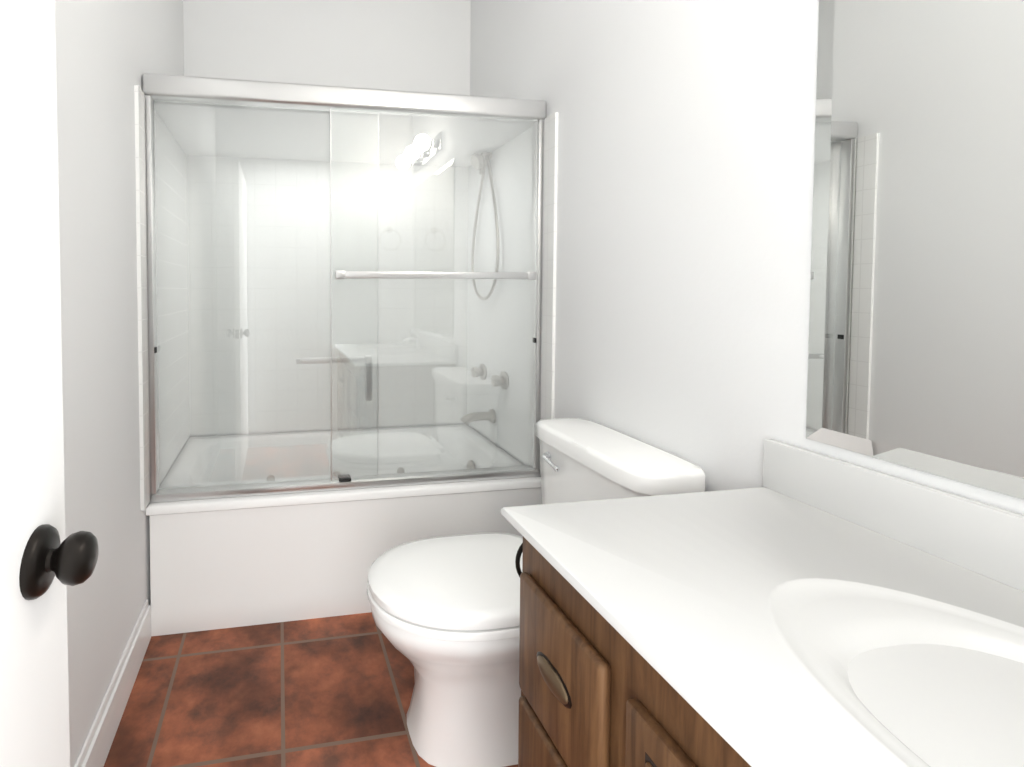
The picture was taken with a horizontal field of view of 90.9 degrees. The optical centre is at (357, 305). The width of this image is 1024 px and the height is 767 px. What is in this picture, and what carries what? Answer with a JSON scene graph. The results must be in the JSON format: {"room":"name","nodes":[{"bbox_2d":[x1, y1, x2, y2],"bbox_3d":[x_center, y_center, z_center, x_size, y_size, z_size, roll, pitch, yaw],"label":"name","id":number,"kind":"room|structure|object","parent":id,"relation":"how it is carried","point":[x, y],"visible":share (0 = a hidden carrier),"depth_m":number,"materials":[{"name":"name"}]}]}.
{"room":"bathroom","nodes":[
{"label":"bathroom","id":0,"kind":"room"},
{"bbox_2d":[55,0,184,766],"bbox_3d":[-0.708,-0.312,1.111,0.100,3.000,2.900,0,2,-9],"label":"wall","id":1,"kind":"structure","parent":0,"point":[109,53],"depth_m":1.28,"materials":[{"name":"white paint"}]},
{"bbox_2d":[74,599,150,766],"bbox_3d":[-0.585,1.130,0.763,0.016,0.140,1.881,0,2,-9],"label":"baseboard","id":2,"kind":"structure","parent":1,"relation":"attached to","point":[95,749],"depth_m":1.34,"materials":[{"name":"white paint"}]},
{"bbox_2d":[134,85,149,510],"bbox_3d":[-0.737,-0.017,1.643,0.012,1.425,0.070,0,2,-9],"label":"trim","id":3,"kind":"structure","parent":1,"relation":"attached to","point":[142,295],"depth_m":1.62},
{"bbox_2d":[144,107,189,484],"bbox_3d":[-0.807,-0.033,2.067,0.010,1.429,0.780,0,2,-9],"label":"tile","id":4,"kind":"structure","parent":1,"relation":"attached to","point":[175,234],"depth_m":2.06,"materials":[{"name":"white tile"}]},
{"bbox_2d":[104,612,517,766],"bbox_3d":[0.091,1.208,1.291,1.720,0.050,2.900,0,2,-9],"label":"floor","id":5,"kind":"structure","parent":0,"point":[335,691],"depth_m":1.43,"materials":[{"name":"tile"}]},
{"bbox_2d":[146,424,541,635],"bbox_3d":[-0.060,0.920,2.211,1.514,0.465,0.812,0,2,-9],"label":"bathtub","id":6,"kind":"object","parent":5,"relation":"on","point":[223,563],"visible":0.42,"depth_m":1.80,"materials":[{"name":"white ceramic"}]},
{"bbox_2d":[142,73,545,502],"bbox_3d":[-0.004,-0.056,1.831,1.514,1.509,0.111,0,2,-9],"label":"shower enclosure","id":7,"kind":"object","parent":6,"relation":"on","point":[220,91],"visible":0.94,"depth_m":1.82,"materials":[{"name":"clear glass"}]},
{"bbox_2d":[367,418,705,766],"bbox_3d":[0.429,0.787,1.358,0.814,0.789,0.516,0,2,-9],"label":"toilet","id":8,"kind":"object","parent":5,"relation":"on","point":[445,610],"visible":0.65,"depth_m":1.24,"materials":[{"name":"white ceramic"}]},
{"bbox_2d":[501,439,1023,766],"bbox_3d":[0.656,0.742,0.513,0.646,0.931,0.990,0,2,-9],"label":"bathroom vanity","id":9,"kind":"object","parent":5,"relation":"on","point":[802,607],"visible":1,"depth_m":0.67,"materials":[{"name":"white stone"}]},
{"bbox_2d":[183,0,470,438],"bbox_3d":[-0.134,-0.361,2.623,1.520,3.000,0.100,0,2,-9],"label":"wall","id":10,"kind":"structure","parent":0,"point":[413,45],"depth_m":2.54,"materials":[{"name":"white paint"}]},
{"bbox_2d":[187,155,467,434],"bbox_3d":[-0.126,-0.049,2.578,1.520,1.429,0.010,0,2,-9],"label":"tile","id":11,"kind":"structure","parent":10,"relation":"attached to","point":[309,327],"depth_m":2.56,"materials":[{"name":"white tile"}]},
{"bbox_2d":[154,101,532,167],"bbox_3d":[-0.068,-0.792,2.202,1.520,0.081,0.723,0,2,-9],"label":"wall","id":12,"kind":"structure","parent":0,"point":[200,114],"depth_m":2.10,"materials":[{"name":"white paint"}]},
{"bbox_2d":[468,0,1023,514],"bbox_3d":[0.891,-0.321,1.372,0.100,3.000,2.900,0,2,-9],"label":"wall","id":13,"kind":"structure","parent":0,"point":[686,142],"depth_m":1.27,"materials":[{"name":"white paint"}]},
{"bbox_2d":[467,119,544,474],"bbox_3d":[0.683,-0.040,2.310,0.010,1.429,0.780,0,2,-9],"label":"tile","id":14,"kind":"structure","parent":13,"relation":"attached to","point":[508,145],"depth_m":2.25,"materials":[{"name":"white tile"}]},
{"bbox_2d":[460,152,508,424],"bbox_3d":[0.582,-0.094,2.371,0.170,1.362,0.380,0,2,-9],"label":"shower fixture","id":15,"kind":"object","parent":14,"relation":"attached to","point":[476,291],"depth_m":2.35,"materials":[{"name":"silver metal"}]},
{"bbox_2d":[542,112,557,418],"bbox_3d":[0.752,-0.025,1.886,0.012,1.425,0.070,0,2,-9],"label":"trim","id":16,"kind":"structure","parent":13,"relation":"attached to","point":[549,261],"depth_m":1.87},
{"bbox_2d":[806,0,1023,498],"bbox_3d":[0.977,-0.265,0.507,0.006,1.095,0.902,0,2,-9],"label":"mirror","id":17,"kind":"object","parent":13,"relation":"attached to","point":[916,344],"visible":1,"depth_m":0.79,"materials":[{"name":"silver mirror"}]},
{"bbox_3d":[0.317,-0.272,-0.139,1.520,3.000,0.100,0,2,-9],"label":"wall","id":18,"kind":"structure","parent":0,"visible":0},
{"bbox_2d":[0,0,98,766],"bbox_3d":[-0.295,0.197,0.198,0.145,2.018,0.725,0,2,-9],"label":"door","id":19,"kind":"structure","parent":18,"relation":"in","point":[44,561],"depth_m":0.47,"materials":[{"name":"white paint"}]}
]}

